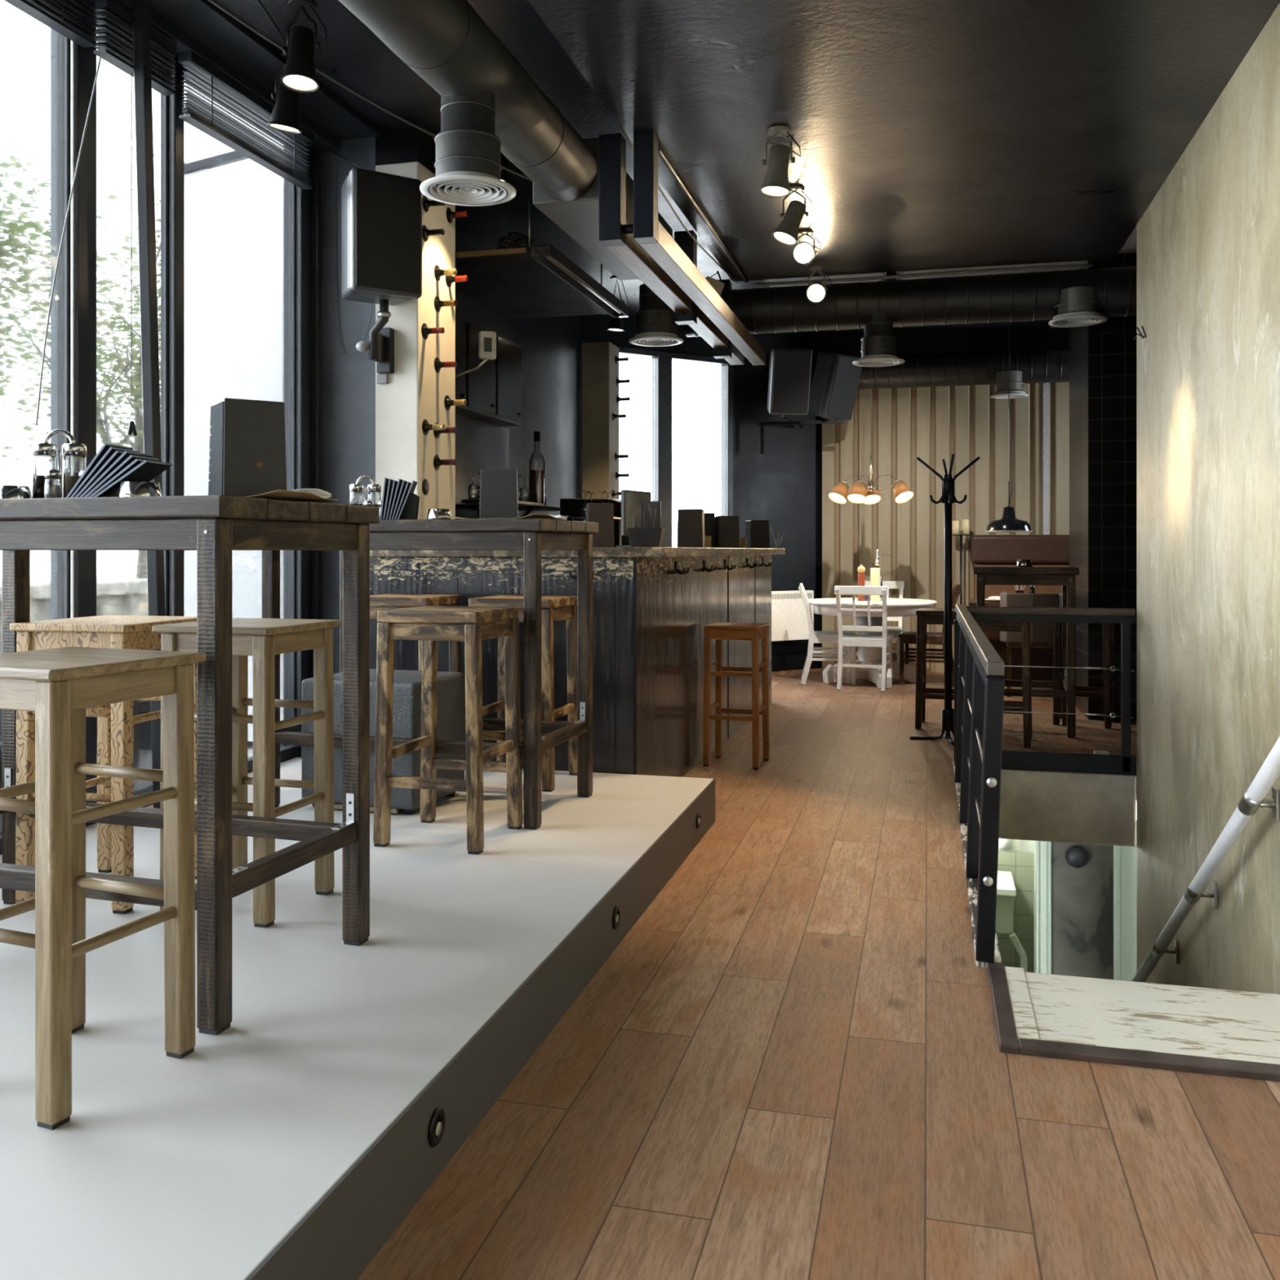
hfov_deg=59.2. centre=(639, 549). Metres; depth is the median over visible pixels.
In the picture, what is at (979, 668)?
stair railing
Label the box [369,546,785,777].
bar counter
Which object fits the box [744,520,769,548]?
holder
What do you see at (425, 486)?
socket
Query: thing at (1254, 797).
wall handrail
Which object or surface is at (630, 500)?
monitor
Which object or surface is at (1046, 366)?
ventilation duct
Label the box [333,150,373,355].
cable
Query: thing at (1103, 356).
tiled column
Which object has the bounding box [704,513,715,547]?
holder
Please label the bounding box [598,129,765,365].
beam
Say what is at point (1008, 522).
pendant lamp
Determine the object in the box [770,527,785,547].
sprig
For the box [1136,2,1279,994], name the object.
wall
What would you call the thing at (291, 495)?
placemat
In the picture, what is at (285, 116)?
spotlight
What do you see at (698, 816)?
step light
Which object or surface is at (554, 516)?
crumpled napkin
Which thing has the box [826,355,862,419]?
grille
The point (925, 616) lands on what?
bar stool
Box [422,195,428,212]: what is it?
socket
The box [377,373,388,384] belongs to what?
wall socket
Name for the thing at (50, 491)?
shaker
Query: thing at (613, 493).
wine bottle
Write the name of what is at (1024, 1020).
trim
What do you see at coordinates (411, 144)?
wall
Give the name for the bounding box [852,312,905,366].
ceiling vent
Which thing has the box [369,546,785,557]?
countertop
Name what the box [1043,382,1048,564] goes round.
strip
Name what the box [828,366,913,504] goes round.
chandelier
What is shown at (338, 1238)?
platform edge
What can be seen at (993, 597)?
crumpled napkin
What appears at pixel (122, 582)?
window
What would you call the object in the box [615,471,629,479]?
wine bottle
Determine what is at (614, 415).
wine bottle
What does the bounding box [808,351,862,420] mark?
wall speaker
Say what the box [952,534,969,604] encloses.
candle stand
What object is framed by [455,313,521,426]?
upper cabinet
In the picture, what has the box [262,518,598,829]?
table
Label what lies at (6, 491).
tin
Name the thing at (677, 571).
coat hook
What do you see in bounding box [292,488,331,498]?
crumpled napkin
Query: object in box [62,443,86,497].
oil bottle
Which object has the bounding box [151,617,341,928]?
bar stool
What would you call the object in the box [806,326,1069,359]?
ceiling
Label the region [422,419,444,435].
wine bottle
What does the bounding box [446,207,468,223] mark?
wine bottle
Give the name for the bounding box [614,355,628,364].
wine bottle
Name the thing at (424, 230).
socket
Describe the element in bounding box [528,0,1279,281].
ceiling panel
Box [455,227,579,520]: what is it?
wall
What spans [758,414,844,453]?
bracket
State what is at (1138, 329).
stub
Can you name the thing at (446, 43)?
ventilation duct
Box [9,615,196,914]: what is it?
bar stool
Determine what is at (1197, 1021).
landing
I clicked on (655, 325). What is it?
ceiling vent
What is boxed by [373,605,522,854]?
bar stool
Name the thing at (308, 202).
window frame
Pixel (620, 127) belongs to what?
cable
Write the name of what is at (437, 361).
socket
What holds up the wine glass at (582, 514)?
on the glass rack
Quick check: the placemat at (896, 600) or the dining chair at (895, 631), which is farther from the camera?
the dining chair at (895, 631)
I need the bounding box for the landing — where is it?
[1024,972,1279,1064]
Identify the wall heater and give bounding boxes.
[771,590,813,641]
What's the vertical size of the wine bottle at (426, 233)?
0.080 m
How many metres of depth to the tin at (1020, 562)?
7.41 m
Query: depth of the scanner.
6.38 m
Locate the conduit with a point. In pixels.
(660, 153)
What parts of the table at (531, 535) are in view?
leg, foot rail, leg, foot rail, foot rail, leg, foot rail, leg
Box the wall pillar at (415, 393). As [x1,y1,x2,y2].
[375,161,455,519]
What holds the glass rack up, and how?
on the bar counter at (649, 620)
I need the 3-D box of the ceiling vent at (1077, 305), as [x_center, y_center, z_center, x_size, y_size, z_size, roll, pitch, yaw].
[2.722,-1.514,7.004,0.344,0.195,0.344,0,0,14]
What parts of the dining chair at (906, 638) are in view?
leg, leg, seat, leg, leg, rail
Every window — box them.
[0,0,69,853]
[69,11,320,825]
[96,17,168,803]
[184,67,299,772]
[617,346,733,546]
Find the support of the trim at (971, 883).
on the floor
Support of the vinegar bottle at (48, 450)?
on the cruet at (72, 449)
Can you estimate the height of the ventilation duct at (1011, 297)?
0.307 m
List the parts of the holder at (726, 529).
spine panel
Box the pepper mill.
[857,564,865,600]
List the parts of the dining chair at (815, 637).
rail, leg, leg, seat, leg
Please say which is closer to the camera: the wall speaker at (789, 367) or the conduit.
the conduit
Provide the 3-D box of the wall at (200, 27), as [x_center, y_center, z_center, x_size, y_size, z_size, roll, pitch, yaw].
[-2.687,-0.447,0.996,0.440,3.270,9.600,0,0,14]
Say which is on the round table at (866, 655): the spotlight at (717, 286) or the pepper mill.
the pepper mill
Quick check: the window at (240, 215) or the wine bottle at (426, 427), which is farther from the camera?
the wine bottle at (426, 427)
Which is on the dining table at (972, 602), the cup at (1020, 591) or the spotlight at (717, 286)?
the cup at (1020, 591)
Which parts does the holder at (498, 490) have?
spine panel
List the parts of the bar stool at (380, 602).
leg, seat, leg, leg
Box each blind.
[4,0,97,47]
[93,0,177,95]
[177,50,313,190]
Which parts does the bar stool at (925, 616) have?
leg, leg, seat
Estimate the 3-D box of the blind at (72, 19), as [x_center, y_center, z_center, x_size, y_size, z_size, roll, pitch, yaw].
[-2.145,-1.891,3.283,0.060,0.201,1.500,0,0,14]
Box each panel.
[455,413,509,519]
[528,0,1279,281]
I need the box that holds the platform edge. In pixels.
[245,778,715,1279]
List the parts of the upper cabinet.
door, door, door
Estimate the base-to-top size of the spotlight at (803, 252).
0.203 m
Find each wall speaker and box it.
[341,167,422,305]
[766,346,812,414]
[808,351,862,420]
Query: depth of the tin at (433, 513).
4.34 m
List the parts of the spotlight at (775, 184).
knob, ceiling plate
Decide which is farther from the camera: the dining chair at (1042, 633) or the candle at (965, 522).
the candle at (965, 522)
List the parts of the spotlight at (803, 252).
ceiling plate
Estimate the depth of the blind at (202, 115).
4.87 m
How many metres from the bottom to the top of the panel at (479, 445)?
0.854 m
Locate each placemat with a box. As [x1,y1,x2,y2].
[120,489,338,502]
[440,513,563,519]
[814,600,848,601]
[890,600,926,602]
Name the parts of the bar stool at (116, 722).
leg, seat, leg, leg, leg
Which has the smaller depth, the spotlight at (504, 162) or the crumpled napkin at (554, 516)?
the crumpled napkin at (554, 516)
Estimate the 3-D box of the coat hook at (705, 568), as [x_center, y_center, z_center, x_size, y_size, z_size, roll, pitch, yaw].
[0.396,0.092,6.401,0.061,0.069,0.122,0,0,14]
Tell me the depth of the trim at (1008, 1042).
2.62 m
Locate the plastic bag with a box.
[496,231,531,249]
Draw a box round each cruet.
[31,429,86,497]
[349,475,381,510]
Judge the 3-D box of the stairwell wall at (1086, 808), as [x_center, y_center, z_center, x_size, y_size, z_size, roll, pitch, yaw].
[2.227,1.394,6.337,0.980,0.388,0.418,0,0,14]
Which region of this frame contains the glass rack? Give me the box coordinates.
[570,516,621,545]
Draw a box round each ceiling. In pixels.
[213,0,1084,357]
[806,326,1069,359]
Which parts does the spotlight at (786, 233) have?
knob, ceiling plate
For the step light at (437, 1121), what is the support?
attached to the platform edge
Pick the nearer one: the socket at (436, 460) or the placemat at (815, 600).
the socket at (436, 460)
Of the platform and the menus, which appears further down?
the platform
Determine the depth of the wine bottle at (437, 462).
5.72 m
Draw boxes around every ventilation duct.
[338,0,597,201]
[683,266,1136,337]
[809,348,1069,391]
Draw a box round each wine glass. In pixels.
[467,471,479,499]
[517,474,522,501]
[519,475,529,502]
[581,491,589,516]
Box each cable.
[208,0,532,181]
[256,0,286,45]
[329,148,367,169]
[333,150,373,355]
[619,125,737,283]
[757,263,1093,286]
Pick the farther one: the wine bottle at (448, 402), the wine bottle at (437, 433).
the wine bottle at (448, 402)
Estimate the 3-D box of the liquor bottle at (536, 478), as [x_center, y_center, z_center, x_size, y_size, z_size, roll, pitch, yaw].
[-0.722,-0.567,7.925,0.126,0.530,0.126,0,0,14]
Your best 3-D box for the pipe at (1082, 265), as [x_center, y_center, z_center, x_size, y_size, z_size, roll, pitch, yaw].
[1.809,-1.778,7.289,2.101,0.024,0.044,0,0,14]
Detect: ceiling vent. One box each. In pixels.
[419,90,515,206]
[628,284,683,346]
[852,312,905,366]
[990,370,1028,399]
[1048,286,1107,327]
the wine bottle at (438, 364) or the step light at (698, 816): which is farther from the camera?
the wine bottle at (438, 364)
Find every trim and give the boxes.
[952,759,1001,967]
[987,962,1279,1081]
[1001,750,1136,775]
[1004,966,1039,1039]
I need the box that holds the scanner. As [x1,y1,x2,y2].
[455,330,496,377]
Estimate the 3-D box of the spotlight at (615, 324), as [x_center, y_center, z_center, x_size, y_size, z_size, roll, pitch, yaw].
[-0.176,-1.878,8.617,0.150,0.407,0.132,0,0,-29]
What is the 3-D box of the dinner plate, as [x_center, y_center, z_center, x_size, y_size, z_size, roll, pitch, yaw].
[3.065,0.433,9.662,0.240,0.020,0.240,0,0,14]
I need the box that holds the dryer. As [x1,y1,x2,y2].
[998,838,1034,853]
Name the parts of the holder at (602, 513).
spine panel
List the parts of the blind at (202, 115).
head rail, rail, ladder cord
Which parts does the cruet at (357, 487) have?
handle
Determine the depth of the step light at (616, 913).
3.34 m
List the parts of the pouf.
recessed handle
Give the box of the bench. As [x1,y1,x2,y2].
[970,534,1069,680]
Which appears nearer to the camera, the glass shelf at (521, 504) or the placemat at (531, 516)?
the placemat at (531, 516)
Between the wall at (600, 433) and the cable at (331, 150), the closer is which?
the cable at (331, 150)
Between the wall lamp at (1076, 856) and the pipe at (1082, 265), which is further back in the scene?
the wall lamp at (1076, 856)
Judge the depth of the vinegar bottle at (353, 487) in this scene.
4.52 m
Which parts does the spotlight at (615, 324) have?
ceiling plate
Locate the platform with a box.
[0,757,713,1279]
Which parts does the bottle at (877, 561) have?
spout, glass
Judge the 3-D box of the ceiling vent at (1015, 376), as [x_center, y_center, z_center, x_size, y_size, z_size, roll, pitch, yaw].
[3.357,-1.502,10.238,0.330,0.220,0.330,0,0,14]
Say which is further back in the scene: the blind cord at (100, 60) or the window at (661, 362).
the window at (661, 362)
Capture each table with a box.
[0,495,379,1035]
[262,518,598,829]
[808,597,937,688]
[968,598,1053,680]
[973,566,1079,737]
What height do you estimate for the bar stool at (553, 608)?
0.795 m
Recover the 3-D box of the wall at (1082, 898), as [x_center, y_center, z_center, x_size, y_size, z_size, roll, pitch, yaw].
[2.841,2.588,7.893,2.800,2.200,0.100,0,0,14]
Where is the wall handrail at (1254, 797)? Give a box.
[1131,736,1279,982]
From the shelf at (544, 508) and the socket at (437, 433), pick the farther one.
the shelf at (544, 508)
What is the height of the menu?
0.235 m
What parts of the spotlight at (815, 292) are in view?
ceiling plate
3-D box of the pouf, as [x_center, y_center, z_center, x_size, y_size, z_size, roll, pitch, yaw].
[-1.018,0.750,4.483,0.500,0.500,0.447,0,0,17]
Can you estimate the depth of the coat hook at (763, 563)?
8.35 m
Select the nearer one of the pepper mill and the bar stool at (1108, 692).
the bar stool at (1108, 692)
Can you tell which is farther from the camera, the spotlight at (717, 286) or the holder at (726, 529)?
the holder at (726, 529)
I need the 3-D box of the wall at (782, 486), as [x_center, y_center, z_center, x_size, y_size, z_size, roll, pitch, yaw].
[0.629,-0.462,10.654,2.822,3.300,0.140,0,0,-32]
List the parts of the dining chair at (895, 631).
rail, rail, seat, leg, leg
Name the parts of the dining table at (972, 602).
leg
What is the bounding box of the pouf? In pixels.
[301,668,464,814]
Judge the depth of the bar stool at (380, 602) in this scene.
4.89 m
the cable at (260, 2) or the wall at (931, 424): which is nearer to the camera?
the cable at (260, 2)
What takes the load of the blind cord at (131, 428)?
hanging from the blind at (114, 30)
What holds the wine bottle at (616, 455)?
attached to the wall at (600, 433)
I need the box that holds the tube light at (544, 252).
[530,241,628,317]
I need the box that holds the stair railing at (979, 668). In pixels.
[954,604,1135,963]
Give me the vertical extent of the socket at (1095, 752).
0.090 m
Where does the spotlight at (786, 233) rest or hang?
attached to the ceiling panel at (929, 134)
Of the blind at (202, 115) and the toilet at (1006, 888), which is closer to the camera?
the blind at (202, 115)
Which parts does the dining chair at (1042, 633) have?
leg, seat, backrest, leg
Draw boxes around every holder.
[380,477,419,519]
[479,469,518,518]
[586,502,613,546]
[627,501,665,546]
[676,509,705,547]
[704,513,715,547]
[714,515,739,547]
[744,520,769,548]
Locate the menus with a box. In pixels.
[65,443,173,497]
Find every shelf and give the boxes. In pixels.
[455,499,544,518]
[518,506,563,511]
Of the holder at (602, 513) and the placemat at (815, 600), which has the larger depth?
the placemat at (815, 600)
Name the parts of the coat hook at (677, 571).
plate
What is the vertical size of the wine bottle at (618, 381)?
0.080 m
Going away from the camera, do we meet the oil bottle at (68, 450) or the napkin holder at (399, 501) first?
the oil bottle at (68, 450)
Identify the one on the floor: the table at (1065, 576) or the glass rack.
the table at (1065, 576)
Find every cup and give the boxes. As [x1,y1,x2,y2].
[704,536,711,547]
[739,537,746,547]
[1014,585,1025,593]
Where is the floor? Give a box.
[356,667,1279,1279]
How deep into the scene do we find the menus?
2.65 m
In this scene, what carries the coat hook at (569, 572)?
attached to the bar counter at (649, 620)
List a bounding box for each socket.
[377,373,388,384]
[421,323,428,339]
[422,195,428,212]
[422,224,428,241]
[422,419,428,435]
[422,479,429,494]
[433,422,439,438]
[433,454,439,470]
[434,265,440,280]
[434,296,440,311]
[434,356,440,373]
[444,395,450,410]
[445,275,451,287]
[446,207,452,223]
[1093,750,1109,755]
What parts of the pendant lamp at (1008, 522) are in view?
lamp shade, cord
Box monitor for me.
[616,489,651,546]
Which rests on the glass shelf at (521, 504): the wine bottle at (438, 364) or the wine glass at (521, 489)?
the wine glass at (521, 489)
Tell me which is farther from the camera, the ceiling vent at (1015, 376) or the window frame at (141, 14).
the ceiling vent at (1015, 376)
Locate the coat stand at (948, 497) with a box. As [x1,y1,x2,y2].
[909,453,980,746]
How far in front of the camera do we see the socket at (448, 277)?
5.87 m
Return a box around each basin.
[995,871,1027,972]
[996,871,1016,896]
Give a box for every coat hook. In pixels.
[568,571,594,579]
[675,560,689,574]
[703,560,716,572]
[724,559,736,570]
[746,558,757,568]
[762,557,772,567]
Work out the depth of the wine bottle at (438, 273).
5.73 m
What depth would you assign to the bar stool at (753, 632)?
6.18 m
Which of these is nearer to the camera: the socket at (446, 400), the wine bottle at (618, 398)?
the socket at (446, 400)
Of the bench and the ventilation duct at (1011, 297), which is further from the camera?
the bench
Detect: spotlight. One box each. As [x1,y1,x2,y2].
[266,52,306,133]
[280,0,327,93]
[500,151,510,182]
[607,275,629,332]
[705,271,724,295]
[760,124,800,197]
[772,185,813,245]
[792,229,821,264]
[805,265,831,302]
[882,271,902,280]
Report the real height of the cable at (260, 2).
0.032 m
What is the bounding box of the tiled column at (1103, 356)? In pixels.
[1069,252,1136,720]
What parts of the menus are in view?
plate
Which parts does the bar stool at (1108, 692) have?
leg, leg, leg, leg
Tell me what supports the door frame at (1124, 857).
in the wall at (1082, 898)
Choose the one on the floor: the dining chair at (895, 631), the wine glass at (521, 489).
the dining chair at (895, 631)
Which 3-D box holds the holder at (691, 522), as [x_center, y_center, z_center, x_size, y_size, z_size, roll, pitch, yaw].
[0.298,-0.124,6.591,0.153,0.225,0.100,0,0,10]
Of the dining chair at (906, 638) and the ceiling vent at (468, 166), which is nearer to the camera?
the ceiling vent at (468, 166)
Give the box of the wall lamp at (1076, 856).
[1066,846,1088,867]
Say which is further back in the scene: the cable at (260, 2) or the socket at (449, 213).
the socket at (449, 213)
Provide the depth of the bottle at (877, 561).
9.99 m
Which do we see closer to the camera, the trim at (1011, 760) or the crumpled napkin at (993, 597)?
the trim at (1011, 760)
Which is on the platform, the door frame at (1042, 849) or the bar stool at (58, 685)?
the bar stool at (58, 685)
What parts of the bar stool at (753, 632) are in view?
leg, leg, seat, leg, leg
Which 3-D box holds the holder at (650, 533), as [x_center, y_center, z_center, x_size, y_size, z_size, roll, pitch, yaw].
[0.033,-0.130,5.689,0.172,0.235,0.172,0,0,6]
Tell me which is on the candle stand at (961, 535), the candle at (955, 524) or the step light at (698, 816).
the candle at (955, 524)
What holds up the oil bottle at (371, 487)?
on the cruet at (357, 487)
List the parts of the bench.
seat, backrest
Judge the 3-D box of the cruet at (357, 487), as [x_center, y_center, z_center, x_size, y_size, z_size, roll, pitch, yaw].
[-1.107,-0.207,4.543,0.130,0.190,0.060,0,0,-16]
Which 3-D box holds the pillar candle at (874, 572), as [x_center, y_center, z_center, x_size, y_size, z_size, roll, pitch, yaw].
[2.062,0.304,9.877,0.082,0.292,0.082,0,0,14]
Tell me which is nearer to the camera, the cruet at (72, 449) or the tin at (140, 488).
the tin at (140, 488)
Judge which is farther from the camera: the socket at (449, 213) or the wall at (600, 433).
the wall at (600, 433)
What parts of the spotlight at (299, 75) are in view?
ceiling plate, knob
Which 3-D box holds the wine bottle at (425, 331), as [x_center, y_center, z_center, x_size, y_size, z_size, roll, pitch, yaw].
[-1.023,-1.089,5.596,0.100,0.080,0.079,0,0,14]
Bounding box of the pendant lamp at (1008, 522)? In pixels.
[985,321,1032,532]
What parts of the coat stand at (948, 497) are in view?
leg, arm, leg, arm, leg, arm, arm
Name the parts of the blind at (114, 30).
ladder cord, rail, head rail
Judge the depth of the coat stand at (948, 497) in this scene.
7.02 m
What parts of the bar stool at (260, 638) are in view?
leg, leg, seat, leg, leg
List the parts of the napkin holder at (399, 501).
plate, plate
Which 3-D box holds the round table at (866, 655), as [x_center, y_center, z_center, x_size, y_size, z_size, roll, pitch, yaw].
[2.061,0.819,10.053,1.150,0.738,1.150,0,0,14]
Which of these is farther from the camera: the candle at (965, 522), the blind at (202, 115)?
the candle at (965, 522)
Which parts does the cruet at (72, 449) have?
handle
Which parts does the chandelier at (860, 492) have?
lamp shade, lamp shade, stem, cord, lamp shade, arm, lamp shade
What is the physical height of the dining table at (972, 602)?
0.745 m
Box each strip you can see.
[70,40,74,617]
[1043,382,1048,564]
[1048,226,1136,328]
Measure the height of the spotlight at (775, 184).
0.265 m
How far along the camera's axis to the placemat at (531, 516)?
4.24 m
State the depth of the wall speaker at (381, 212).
5.27 m
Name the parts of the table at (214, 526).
foot rail, leg, foot rail, foot rail, leg, foot rail, leg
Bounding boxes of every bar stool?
[0,646,205,1129]
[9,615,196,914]
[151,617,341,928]
[369,594,461,672]
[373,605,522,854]
[465,595,577,791]
[702,622,769,769]
[915,608,956,728]
[976,621,1031,748]
[1053,607,1116,728]
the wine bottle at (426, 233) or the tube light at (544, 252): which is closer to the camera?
the wine bottle at (426, 233)
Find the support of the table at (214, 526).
on the platform
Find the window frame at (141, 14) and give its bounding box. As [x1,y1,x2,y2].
[132,0,165,808]
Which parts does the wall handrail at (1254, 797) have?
wall plate, wall plate, wall plate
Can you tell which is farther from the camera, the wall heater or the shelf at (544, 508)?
the wall heater
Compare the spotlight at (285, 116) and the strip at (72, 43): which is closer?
the strip at (72, 43)
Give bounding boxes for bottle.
[31,443,56,497]
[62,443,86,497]
[349,484,363,506]
[367,484,381,510]
[421,323,444,339]
[422,195,444,212]
[422,224,444,241]
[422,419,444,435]
[433,422,456,438]
[433,454,456,470]
[434,265,456,280]
[434,296,456,311]
[434,356,456,373]
[444,395,466,410]
[445,275,467,287]
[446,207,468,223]
[528,431,546,506]
[611,488,621,498]
[612,411,626,421]
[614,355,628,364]
[614,451,628,461]
[615,377,630,386]
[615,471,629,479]
[616,395,630,404]
[875,549,882,600]
[1029,585,1035,593]
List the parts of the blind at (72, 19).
ladder cord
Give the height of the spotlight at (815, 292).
0.240 m
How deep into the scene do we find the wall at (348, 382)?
5.65 m
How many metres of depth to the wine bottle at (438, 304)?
5.73 m
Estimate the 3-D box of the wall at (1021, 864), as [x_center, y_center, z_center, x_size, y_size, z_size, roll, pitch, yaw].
[2.445,2.588,8.768,1.600,2.200,1.400,0,0,14]
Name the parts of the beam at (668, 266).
post, post, post, post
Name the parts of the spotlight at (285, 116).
ceiling plate, knob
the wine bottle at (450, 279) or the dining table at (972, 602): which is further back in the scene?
the dining table at (972, 602)
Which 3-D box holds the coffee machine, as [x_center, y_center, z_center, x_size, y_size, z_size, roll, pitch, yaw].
[-0.209,-0.197,8.410,0.635,0.370,0.480,0,0,24]
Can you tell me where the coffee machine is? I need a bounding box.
[560,497,662,546]
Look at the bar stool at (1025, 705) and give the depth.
6.76 m
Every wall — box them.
[0,0,380,854]
[320,137,375,673]
[375,127,435,174]
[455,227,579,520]
[579,314,822,671]
[582,341,618,499]
[822,382,1069,671]
[996,850,1034,973]
[999,768,1135,846]
[1051,841,1113,979]
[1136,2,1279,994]
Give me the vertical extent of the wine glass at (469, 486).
0.174 m
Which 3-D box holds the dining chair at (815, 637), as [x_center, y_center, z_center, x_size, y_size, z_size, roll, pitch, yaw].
[1.682,0.749,10.123,0.509,0.887,0.440,0,0,8]
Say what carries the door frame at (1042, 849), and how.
in the wall at (1082, 898)
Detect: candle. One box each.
[870,568,879,601]
[951,520,959,534]
[961,519,968,534]
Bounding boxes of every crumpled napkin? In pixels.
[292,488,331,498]
[547,514,567,520]
[987,595,999,599]
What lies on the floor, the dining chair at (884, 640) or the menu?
the dining chair at (884, 640)
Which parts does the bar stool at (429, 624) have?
leg, leg, seat, leg, leg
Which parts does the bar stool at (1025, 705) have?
leg, leg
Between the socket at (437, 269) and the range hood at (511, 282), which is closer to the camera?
the socket at (437, 269)
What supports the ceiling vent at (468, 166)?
attached to the ventilation duct at (446, 43)
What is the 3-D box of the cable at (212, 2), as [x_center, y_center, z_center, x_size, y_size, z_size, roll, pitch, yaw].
[-1.340,-1.937,4.369,0.413,0.261,3.417,0,0,29]
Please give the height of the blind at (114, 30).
0.201 m
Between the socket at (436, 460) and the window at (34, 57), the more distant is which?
the socket at (436, 460)
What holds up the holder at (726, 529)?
on the bar counter at (649, 620)
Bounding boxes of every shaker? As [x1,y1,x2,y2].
[43,469,62,497]
[79,470,84,478]
[364,500,373,506]
[377,500,382,519]
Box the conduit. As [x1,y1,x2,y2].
[657,145,748,283]
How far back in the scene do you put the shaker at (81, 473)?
2.75 m
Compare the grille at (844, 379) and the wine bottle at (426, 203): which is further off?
the grille at (844, 379)
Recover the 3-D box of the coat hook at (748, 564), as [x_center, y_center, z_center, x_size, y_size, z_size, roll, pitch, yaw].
[0.767,0.092,7.731,0.061,0.069,0.122,0,0,14]
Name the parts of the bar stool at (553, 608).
leg, seat, leg, leg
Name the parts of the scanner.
arm, panel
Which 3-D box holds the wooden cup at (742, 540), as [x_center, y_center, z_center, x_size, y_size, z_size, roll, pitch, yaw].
[0.741,-0.050,8.119,0.052,0.075,0.052,0,0,14]
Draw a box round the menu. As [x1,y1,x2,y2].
[208,397,287,500]
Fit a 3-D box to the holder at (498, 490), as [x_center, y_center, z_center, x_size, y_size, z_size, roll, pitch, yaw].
[-0.556,-0.214,4.432,0.153,0.205,0.022,0,0,2]
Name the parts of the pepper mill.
knob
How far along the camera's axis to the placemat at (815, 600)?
9.97 m
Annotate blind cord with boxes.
[35,56,102,425]
[127,73,137,435]
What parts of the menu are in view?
spine panel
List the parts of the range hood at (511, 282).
hanging rod, hanging rod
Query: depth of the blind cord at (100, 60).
3.84 m
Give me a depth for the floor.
2.40 m
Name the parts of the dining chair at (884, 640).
leg, leg, rail, cross rail, rail, seat, leg, leg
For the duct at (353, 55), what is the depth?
5.20 m
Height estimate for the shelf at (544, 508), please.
0.020 m
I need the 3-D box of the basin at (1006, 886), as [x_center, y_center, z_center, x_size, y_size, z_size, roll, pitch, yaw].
[2.700,2.638,8.960,0.520,0.060,0.500,0,0,14]
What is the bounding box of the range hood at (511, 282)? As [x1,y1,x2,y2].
[455,182,608,319]
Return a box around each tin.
[0,484,32,498]
[118,481,161,497]
[426,508,451,519]
[1016,559,1031,567]
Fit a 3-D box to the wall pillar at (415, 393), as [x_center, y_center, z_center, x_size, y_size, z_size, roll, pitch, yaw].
[-1.147,-0.362,5.786,0.234,3.100,0.455,0,0,14]
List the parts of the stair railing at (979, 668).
post, post, post, post, rail, post, rail, under rail, post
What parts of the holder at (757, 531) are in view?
spine panel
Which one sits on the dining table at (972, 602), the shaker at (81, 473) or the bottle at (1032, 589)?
the bottle at (1032, 589)
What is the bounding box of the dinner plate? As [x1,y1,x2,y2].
[985,598,999,601]
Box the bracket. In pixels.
[355,299,394,373]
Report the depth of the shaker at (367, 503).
4.46 m
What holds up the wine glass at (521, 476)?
on the glass shelf at (521, 504)
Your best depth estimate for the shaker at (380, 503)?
4.47 m
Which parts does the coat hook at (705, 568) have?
plate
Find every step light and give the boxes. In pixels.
[427,1106,445,1146]
[612,905,620,929]
[696,812,701,829]
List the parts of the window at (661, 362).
pane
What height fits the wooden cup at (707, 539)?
0.075 m
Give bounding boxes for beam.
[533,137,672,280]
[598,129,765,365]
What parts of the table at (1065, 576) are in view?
leg, leg, foot rail, foot rail, leg, foot rail, leg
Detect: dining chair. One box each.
[798,582,855,684]
[834,586,893,691]
[857,581,904,661]
[897,583,961,687]
[1000,591,1062,697]
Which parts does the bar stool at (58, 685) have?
leg, leg, seat, leg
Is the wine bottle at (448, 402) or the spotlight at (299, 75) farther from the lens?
the wine bottle at (448, 402)
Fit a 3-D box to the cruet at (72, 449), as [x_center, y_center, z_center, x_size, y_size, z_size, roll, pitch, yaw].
[-1.448,-0.207,2.810,0.130,0.190,0.060,0,0,-11]
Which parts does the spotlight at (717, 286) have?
arm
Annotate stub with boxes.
[1133,325,1146,340]
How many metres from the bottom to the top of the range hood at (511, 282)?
0.402 m
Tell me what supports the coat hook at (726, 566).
attached to the bar counter at (649, 620)

